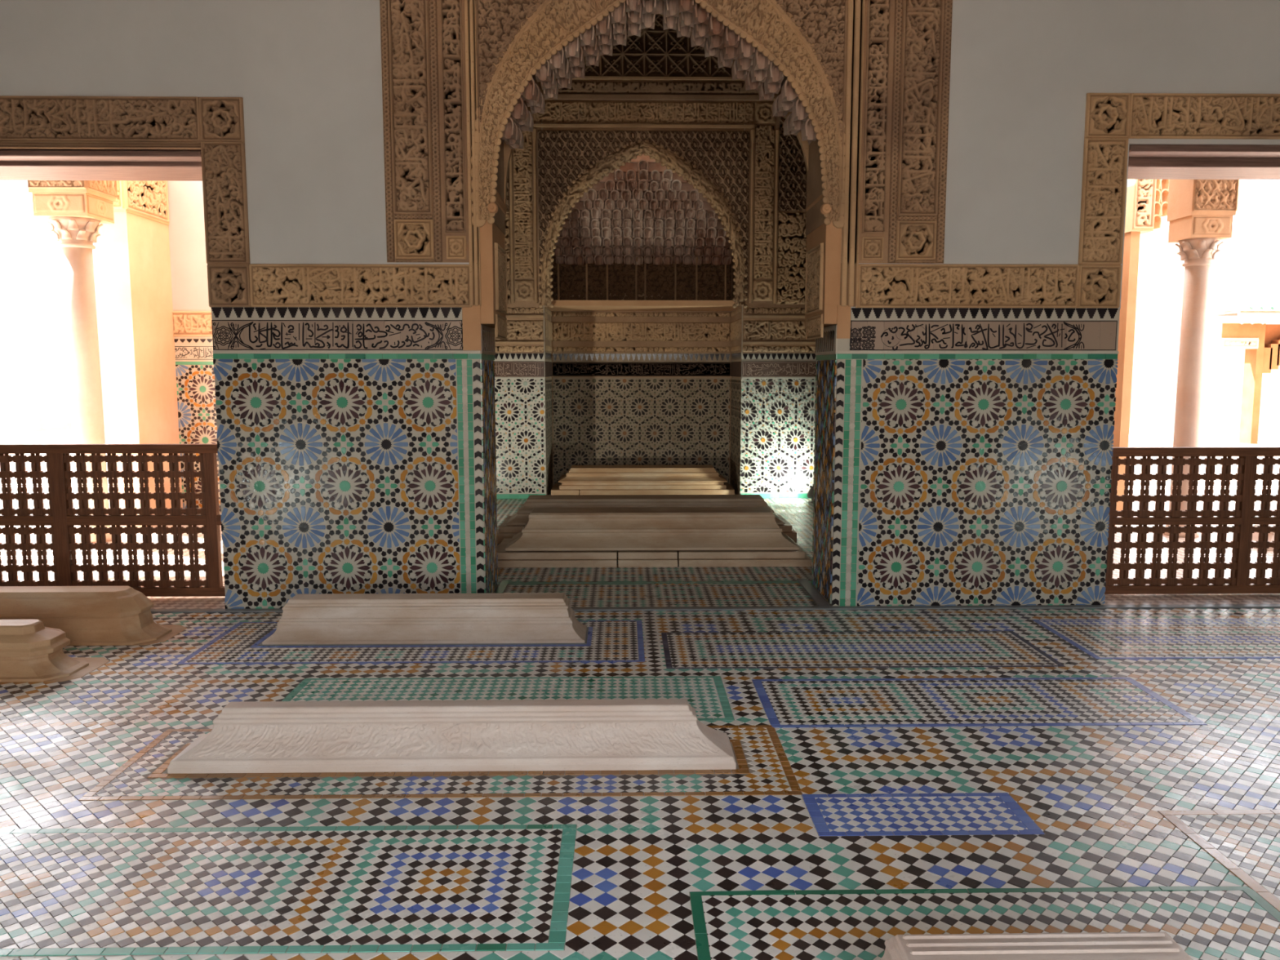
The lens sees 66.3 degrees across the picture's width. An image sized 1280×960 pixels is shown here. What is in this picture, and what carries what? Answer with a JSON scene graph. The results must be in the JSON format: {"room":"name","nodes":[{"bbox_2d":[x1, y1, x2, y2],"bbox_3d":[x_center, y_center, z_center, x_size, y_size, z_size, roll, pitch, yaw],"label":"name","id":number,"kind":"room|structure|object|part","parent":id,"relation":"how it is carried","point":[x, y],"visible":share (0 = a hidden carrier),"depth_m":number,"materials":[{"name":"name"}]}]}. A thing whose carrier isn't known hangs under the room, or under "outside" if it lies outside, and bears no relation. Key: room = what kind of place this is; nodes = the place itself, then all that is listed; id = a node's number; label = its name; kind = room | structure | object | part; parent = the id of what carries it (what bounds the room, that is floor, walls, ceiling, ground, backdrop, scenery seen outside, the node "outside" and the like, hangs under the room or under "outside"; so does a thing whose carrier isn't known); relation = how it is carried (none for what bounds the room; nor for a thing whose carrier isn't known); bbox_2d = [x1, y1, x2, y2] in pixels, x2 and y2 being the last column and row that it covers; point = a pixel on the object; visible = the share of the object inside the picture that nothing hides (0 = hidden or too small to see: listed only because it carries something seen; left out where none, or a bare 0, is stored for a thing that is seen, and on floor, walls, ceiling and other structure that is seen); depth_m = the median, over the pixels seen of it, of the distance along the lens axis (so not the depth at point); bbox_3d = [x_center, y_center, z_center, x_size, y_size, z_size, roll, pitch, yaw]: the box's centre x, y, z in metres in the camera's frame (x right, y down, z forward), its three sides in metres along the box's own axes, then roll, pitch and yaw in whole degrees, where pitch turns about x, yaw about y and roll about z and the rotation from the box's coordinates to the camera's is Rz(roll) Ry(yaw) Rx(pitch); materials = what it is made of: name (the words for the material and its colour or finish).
{"room":"mausoleum interior","nodes":[
{"label":"mausoleum interior","id":0,"kind":"room"},
{"bbox_2d":[0,233,50,434],"bbox_3d":[-16.108,-2.772,16.604,0.400,5.000,19.800,0,6,-1],"label":"wall","id":1,"kind":"structure","parent":0,"point":[24,390],"depth_m":25.45,"materials":[{"name":"white paint"}]},
{"bbox_2d":[96,211,182,527],"bbox_3d":[-5.215,-1.566,10.347,0.309,4.000,1.200,0,6,-1],"label":"wall","id":2,"kind":"structure","parent":0,"point":[134,260],"depth_m":9.90,"materials":[{"name":"beige paint"}]},
{"bbox_2d":[113,180,169,225],"bbox_3d":[-5.197,-3.108,9.998,0.339,0.856,0.950,0,6,-1],"label":"trim","id":3,"kind":"structure","parent":2,"relation":"attached to","point":[148,199],"depth_m":9.96,"materials":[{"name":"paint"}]},
{"bbox_2d":[167,181,221,514],"bbox_3d":[-4.064,-1.617,10.803,2.530,4.000,0.324,0,6,-1],"label":"wall","id":4,"kind":"structure","parent":0,"point":[192,312],"depth_m":10.62,"materials":[{"name":"white paint"}]},
{"bbox_2d":[0,456,1279,959],"bbox_3d":[0.086,0.703,9.139,18.500,0.262,30.000,0,6,-1],"label":"floor","id":5,"kind":"structure","parent":0,"point":[1113,766],"depth_m":3.69,"materials":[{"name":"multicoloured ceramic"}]},
{"bbox_2d":[0,619,109,682],"bbox_3d":[-3.807,0.885,5.228,1.774,0.268,0.429,0,6,-1],"label":"grave slab","id":6,"kind":"object","parent":5,"relation":"on","point":[30,651],"visible":1,"depth_m":5.12,"materials":[{"name":"beige stone"}]},
{"bbox_2d":[26,180,117,543],"bbox_3d":[-5.125,-1.393,8.999,0.528,3.950,0.528,0,6,-1],"label":"marble column","id":7,"kind":"structure","parent":5,"relation":"on","point":[75,209],"depth_m":8.90,"materials":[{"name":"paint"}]},
{"bbox_2d":[0,586,186,645],"bbox_3d":[-3.759,0.796,5.908,1.894,0.294,0.458,0,6,-1],"label":"grave slab","id":8,"kind":"object","parent":5,"relation":"on","point":[88,615],"visible":0.97,"depth_m":5.75,"materials":[{"name":"beige stone"}]},
{"bbox_2d":[0,444,225,596],"bbox_3d":[-4.476,0.285,6.794,3.370,1.066,0.060,0,6,-1],"label":"barrier","id":9,"kind":"object","parent":5,"relation":"on","point":[61,517],"visible":0.99,"depth_m":6.79,"materials":[{"name":"brown wood"}]},
{"bbox_3d":[-4.014,0.284,6.803,0.097,1.065,0.056,0,6,-1],"label":"post","id":10,"kind":"part","parent":9,"relation":"part of","materials":[{"name":"brown wood"}]},
{"bbox_3d":[-4.476,-0.214,6.738,3.370,0.062,0.060,0,6,-1],"label":"rail","id":11,"kind":"part","parent":9,"relation":"part of","materials":[{"name":"brown wood"}]},
{"bbox_3d":[-4.476,0.280,6.793,3.370,0.068,0.054,0,6,-1],"label":"rail","id":12,"kind":"part","parent":9,"relation":"part of","materials":[{"name":"brown wood"}]},
{"bbox_3d":[-4.476,0.784,6.850,3.370,0.062,0.060,0,6,-1],"label":"rail","id":13,"kind":"part","parent":9,"relation":"part of","materials":[{"name":"brown wood"}]},
{"bbox_3d":[-2.975,0.282,6.821,0.075,1.065,0.056,0,6,-1],"label":"post","id":14,"kind":"part","parent":9,"relation":"part of","materials":[{"name":"brown wood"}]},
{"bbox_3d":[-1.659,1.264,3.060,2.888,0.002,0.755,0,6,-1],"label":"mosaic panel","id":15,"kind":"part","parent":5,"relation":"part of","materials":[{"name":"multicoloured tile"}]},
{"bbox_2d":[211,304,497,608],"bbox_3d":[-1.914,-0.171,6.804,1.750,2.020,0.692,0,6,-1],"label":"wall pier","id":16,"kind":"object","parent":5,"relation":"on","point":[357,451],"visible":0.97,"depth_m":6.47,"materials":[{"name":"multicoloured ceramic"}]},
{"bbox_2d":[258,592,588,646],"bbox_3d":[-1.270,0.819,5.883,1.908,0.251,0.375,0,6,-1],"label":"grave slab","id":17,"kind":"object","parent":5,"relation":"on","point":[516,618],"visible":1,"depth_m":5.76,"materials":[{"name":"beige stone"}]},
{"bbox_3d":[-1.261,0.955,5.814,2.564,0.002,0.895,0,6,-1],"label":"mosaic panel","id":18,"kind":"part","parent":5,"relation":"part of","materials":[{"name":"multicoloured tile"}]},
{"bbox_3d":[-0.748,1.154,4.040,2.716,0.002,0.727,0,6,-1],"label":"mosaic panel","id":19,"kind":"part","parent":5,"relation":"part of","materials":[{"name":"multicoloured tile"}]},
{"bbox_2d":[167,698,736,773],"bbox_3d":[-0.748,1.033,4.037,2.264,0.235,0.282,0,6,-1],"label":"grave slab","id":20,"kind":"object","parent":5,"relation":"on","point":[641,734],"visible":1,"depth_m":3.96,"materials":[{"name":"beige stone"}]},
{"bbox_3d":[-0.655,1.069,4.793,2.169,0.002,0.650,0,6,-1],"label":"mosaic panel","id":21,"kind":"part","parent":5,"relation":"part of","materials":[{"name":"tile"}]},
{"bbox_2d":[551,465,734,494],"bbox_3d":[0.030,0.002,12.692,2.310,0.355,0.780,0,6,-1],"label":"grave slab","id":22,"kind":"object","parent":5,"relation":"on","point":[580,479],"visible":0.96,"depth_m":12.38,"materials":[{"name":"beige stone"}]},
{"bbox_2d":[497,494,796,543],"bbox_3d":[0.050,0.353,9.426,2.800,0.386,0.750,0,6,-1],"label":"grave slab","id":23,"kind":"object","parent":5,"relation":"on","point":[513,525],"visible":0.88,"depth_m":9.24,"materials":[{"name":"beige stone"}]},
{"bbox_2d":[497,506,811,568],"bbox_3d":[0.098,0.461,8.337,2.595,0.415,0.780,0,6,-1],"label":"grave slab","id":24,"kind":"object","parent":5,"relation":"on","point":[691,536],"visible":0.97,"depth_m":8.09,"materials":[{"name":"beige stone"}]},
{"bbox_2d":[807,484,813,502],"bbox_3d":[2.105,0.164,11.845,0.138,0.220,0.184,5,8,36],"label":"floodlight","id":25,"kind":"object","parent":5,"relation":"on","point":[810,495],"visible":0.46,"depth_m":11.79,"materials":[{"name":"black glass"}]},
{"bbox_3d":[1.218,0.974,5.646,2.165,0.002,0.727,0,6,-1],"label":"mosaic panel","id":26,"kind":"part","parent":5,"relation":"part of","materials":[{"name":"multicoloured tile"}]},
{"bbox_3d":[1.006,1.210,3.547,0.788,0.002,0.332,0,6,-1],"label":"mosaic panel","id":27,"kind":"part","parent":5,"relation":"part of","materials":[{"name":"blue tile"}]},
{"bbox_2d":[811,305,1119,606],"bbox_3d":[2.221,-0.180,6.878,1.880,2.020,0.692,0,6,-1],"label":"wall pier","id":28,"kind":"object","parent":5,"relation":"on","point":[962,456],"visible":1,"depth_m":6.55,"materials":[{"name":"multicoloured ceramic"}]},
{"bbox_3d":[1.575,1.073,4.758,1.982,0.002,0.687,0,6,-1],"label":"mosaic panel","id":29,"kind":"part","parent":5,"relation":"part of","materials":[{"name":"multicoloured tile"}]},
{"bbox_3d":[1.036,1.354,2.261,1.742,0.002,1.552,0,6,-1],"label":"mosaic panel","id":30,"kind":"part","parent":5,"relation":"part of","materials":[{"name":"multicoloured tile"}]},
{"bbox_2d":[880,931,1192,959],"bbox_3d":[0.912,1.208,2.187,0.971,0.300,0.500,0,6,-1],"label":"grave slab","id":31,"kind":"object","parent":5,"relation":"on","point":[1154,945],"visible":1,"depth_m":2.22,"materials":[{"name":"beige stone"}]},
{"bbox_3d":[3.561,0.946,5.888,2.070,0.002,0.860,0,6,-1],"label":"mosaic panel","id":32,"kind":"part","parent":5,"relation":"part of","materials":[{"name":"multicoloured tile"}]},
{"bbox_2d":[1104,446,1279,594],"bbox_3d":[4.729,0.289,6.963,3.131,1.047,0.060,0,6,-1],"label":"barrier","id":33,"kind":"object","parent":5,"relation":"on","point":[1243,517],"visible":0.98,"depth_m":6.93,"materials":[{"name":"brown wood"}]},
{"bbox_3d":[3.316,0.292,6.938,0.041,1.046,0.056,0,6,-1],"label":"post","id":34,"kind":"part","parent":33,"relation":"part of","materials":[{"name":"brown wood"}]},
{"bbox_3d":[4.729,0.778,7.018,3.131,0.062,0.060,0,6,-1],"label":"rail","id":35,"kind":"part","parent":33,"relation":"part of","materials":[{"name":"brown wood"}]},
{"bbox_3d":[4.729,-0.201,6.908,3.131,0.062,0.060,0,6,-1],"label":"rail","id":36,"kind":"part","parent":33,"relation":"part of","materials":[{"name":"brown wood"}]},
{"bbox_3d":[4.729,0.287,6.963,3.131,0.050,0.054,0,6,-1],"label":"rail","id":37,"kind":"part","parent":33,"relation":"part of","materials":[{"name":"brown wood"}]},
{"bbox_3d":[4.288,0.290,6.955,0.069,1.046,0.056,0,6,-1],"label":"post","id":38,"kind":"part","parent":33,"relation":"part of","materials":[{"name":"brown wood"}]},
{"bbox_2d":[1162,179,1239,537],"bbox_3d":[5.266,-1.425,9.286,0.430,3.950,0.430,0,6,-1],"label":"marble column","id":39,"kind":"structure","parent":5,"relation":"on","point":[1201,213],"depth_m":9.19,"materials":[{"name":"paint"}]},
{"bbox_3d":[3.024,1.287,2.855,2.255,0.002,1.476,0,6,-1],"label":"mosaic panel","id":40,"kind":"part","parent":5,"relation":"part of","materials":[{"name":"multicoloured tile"}]},
{"bbox_2d":[1252,524,1275,551],"bbox_3d":[6.358,0.496,8.903,1.600,0.215,0.450,0,6,-1],"label":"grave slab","id":41,"kind":"object","parent":5,"relation":"on","point":[1255,535],"visible":0.27,"depth_m":8.81,"materials":[{"name":"beige stone"}]},
{"bbox_2d":[0,0,1279,308],"bbox_3d":[0.226,-2.353,6.604,15.100,6.400,0.680,0,6,-1],"label":"wall","id":42,"kind":"structure","parent":0,"point":[307,74],"depth_m":6.26,"materials":[{"name":"white paint"}]},
{"bbox_2d":[0,95,471,307],"bbox_3d":[-3.586,-1.804,6.575,4.975,1.309,0.720,0,6,-1],"label":"door surround","id":43,"kind":"object","parent":42,"relation":"attached to","point":[42,138],"visible":1,"depth_m":6.26,"materials":[{"name":"brown stone"}]},
{"bbox_3d":[-4.415,-2.120,6.181,3.304,0.045,0.024,0,6,-1],"label":"lintel moulding","id":44,"kind":"part","parent":43,"relation":"part of","materials":[{"name":"brown paint"}]},
{"bbox_2d":[379,0,952,340],"bbox_3d":[0.169,-3.247,6.474,3.619,4.584,0.736,0,6,-1],"label":"arch","id":45,"kind":"object","parent":42,"relation":"attached to","point":[862,86],"visible":1,"depth_m":6.25,"materials":[{"name":"paint"}]},
{"bbox_3d":[-1.069,-2.763,6.176,0.074,3.289,0.024,0,6,-1],"label":"moulding","id":46,"kind":"part","parent":45,"relation":"part of","materials":[{"name":"paint"}]},
{"bbox_3d":[-0.958,-1.053,6.758,0.016,0.160,0.540,0,6,-1],"label":"passage panel","id":47,"kind":"part","parent":45,"relation":"part of","materials":[{"name":"paint"}]},
{"bbox_3d":[-0.952,-1.371,6.713,0.026,0.442,0.520,0,6,-1],"label":"passage panel","id":48,"kind":"part","parent":45,"relation":"part of","materials":[{"name":"paint"}]},
{"bbox_3d":[1.194,-1.371,6.712,0.026,0.442,0.520,0,6,-1],"label":"passage panel","id":49,"kind":"part","parent":45,"relation":"part of","materials":[{"name":"paint"}]},
{"bbox_3d":[1.199,-1.051,6.738,0.016,0.160,0.540,0,6,-1],"label":"passage panel","id":50,"kind":"part","parent":45,"relation":"part of","materials":[{"name":"paint"}]},
{"bbox_3d":[1.367,-2.768,6.220,0.116,3.289,0.024,0,6,-1],"label":"moulding","id":51,"kind":"part","parent":45,"relation":"part of","materials":[{"name":"paint"}]},
{"bbox_2d":[855,93,1279,307],"bbox_3d":[4.016,-1.846,6.713,5.219,1.361,0.714,0,6,-1],"label":"door surround","id":52,"kind":"object","parent":42,"relation":"attached to","point":[1111,119],"visible":1,"depth_m":6.38,"materials":[{"name":"brown stone"}]},
{"bbox_2d":[0,222,1279,428],"bbox_3d":[0.505,-4.183,26.915,42.000,5.500,0.400,0,6,-1],"label":"wall","id":53,"kind":"structure","parent":0,"point":[1252,253],"depth_m":26.75,"materials":[{"name":"white paint"}]},
{"bbox_2d":[0,427,1279,480],"bbox_3d":[-0.273,0.064,15.099,80.000,0.300,90.000,0,6,-1],"label":"court","id":54,"kind":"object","parent":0,"point":[51,436],"visible":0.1,"depth_m":21.86,"materials":[{"name":"white"}]},
{"bbox_2d":[1136,280,1279,444],"bbox_3d":[14.276,-2.614,21.667,6.610,3.554,2.880,0,6,-1],"label":"building","id":55,"kind":"structure","parent":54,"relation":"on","point":[1241,400],"depth_m":21.19,"materials":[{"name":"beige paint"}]},
{"bbox_2d":[493,13,817,498],"bbox_3d":[0.029,-2.950,11.922,5.700,6.400,0.192,0,6,-1],"label":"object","id":56,"kind":"structure","parent":0,"point":[659,96],"depth_m":11.84,"materials":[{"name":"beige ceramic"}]},
{"bbox_3d":[-1.778,-2.696,11.877,0.420,1.117,0.024,0,6,-1],"label":"blind arch panel","id":57,"kind":"part","parent":56,"relation":"part of","materials":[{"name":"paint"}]},
{"bbox_3d":[-1.778,-3.890,11.739,0.420,1.286,0.032,0,6,-1],"label":"sebka panel","id":58,"kind":"part","parent":56,"relation":"part of","materials":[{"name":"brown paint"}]},
{"bbox_3d":[-1.525,-1.679,11.994,0.693,0.031,0.035,0,6,-1],"label":"moulding","id":59,"kind":"part","parent":56,"relation":"part of","materials":[{"name":"paint"}]},
{"bbox_3d":[-1.525,-1.996,11.959,0.693,0.031,0.035,0,6,-1],"label":"moulding","id":60,"kind":"part","parent":56,"relation":"part of","materials":[{"name":"paint"}]},
{"bbox_2d":[544,154,742,494],"bbox_3d":[0.030,-2.057,12.602,2.585,4.727,1.200,0,6,-1],"label":"niche","id":61,"kind":"object","parent":56,"relation":"attached to","point":[643,329],"visible":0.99,"depth_m":13.08,"materials":[{"name":"beige tile"}]},
{"bbox_3d":[0.022,-2.689,13.020,2.385,0.737,0.024,0,6,-1],"label":"arcade panel","id":62,"kind":"part","parent":61,"relation":"part of","materials":[{"name":"paint"}]},
{"bbox_3d":[0.031,-2.231,12.542,2.425,0.068,1.080,0,6,-1],"label":"sill","id":63,"kind":"part","parent":61,"relation":"part of","materials":[{"name":"beige paint"}]},
{"bbox_3d":[0.046,-4.237,11.728,2.652,0.030,0.050,0,6,-1],"label":"moulding","id":64,"kind":"part","parent":56,"relation":"part of","materials":[{"name":"paint"}]},
{"bbox_3d":[0.280,-4.565,11.695,3.992,0.052,0.050,0,6,-1],"label":"moulding","id":65,"kind":"part","parent":56,"relation":"part of","materials":[{"name":"brown paint"}]},
{"bbox_3d":[0.278,-5.273,11.613,3.053,0.961,0.047,0,6,-1],"label":"star net panel","id":66,"kind":"part","parent":56,"relation":"part of","materials":[{"name":"brown paint"}]},
{"bbox_3d":[0.395,-4.781,11.668,2.976,0.029,0.060,0,6,-1],"label":"moulding","id":67,"kind":"part","parent":56,"relation":"part of","materials":[{"name":"paint"}]},
{"bbox_3d":[1.970,-2.003,12.022,1.417,0.031,0.035,0,6,-1],"label":"moulding","id":68,"kind":"part","parent":56,"relation":"part of","materials":[{"name":"paint"}]},
{"bbox_3d":[1.970,-1.686,12.057,1.417,0.031,0.035,0,6,-1],"label":"moulding","id":69,"kind":"part","parent":56,"relation":"part of","materials":[{"name":"paint"}]},
{"bbox_3d":[1.973,-2.704,11.944,0.606,1.117,0.024,0,6,-1],"label":"blind arch panel","id":70,"kind":"part","parent":56,"relation":"part of","materials":[{"name":"paint"}]},
{"bbox_3d":[1.973,-3.897,11.806,0.606,1.286,0.032,0,6,-1],"label":"sebka panel","id":71,"kind":"part","parent":56,"relation":"part of","materials":[{"name":"brown paint"}]},
{"bbox_2d":[1112,231,1140,511],"bbox_3d":[5.437,-1.705,11.583,0.100,4.000,1.400,0,6,-1],"label":"wall","id":72,"kind":"structure","parent":0,"point":[1131,239],"depth_m":10.94,"materials":[{"name":"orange paint"}]},
{"bbox_3d":[4.420,-1.763,12.099,3.083,4.000,0.324,0,6,-1],"label":"wall","id":73,"kind":"structure","parent":0,"visible":0},
{"bbox_2d":[1124,178,1168,234],"bbox_3d":[5.693,-3.254,11.227,0.643,0.939,1.170,0,6,-1],"label":"trim","id":74,"kind":"structure","parent":73,"relation":"attached to","point":[1147,200],"depth_m":10.70,"materials":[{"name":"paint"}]}
]}

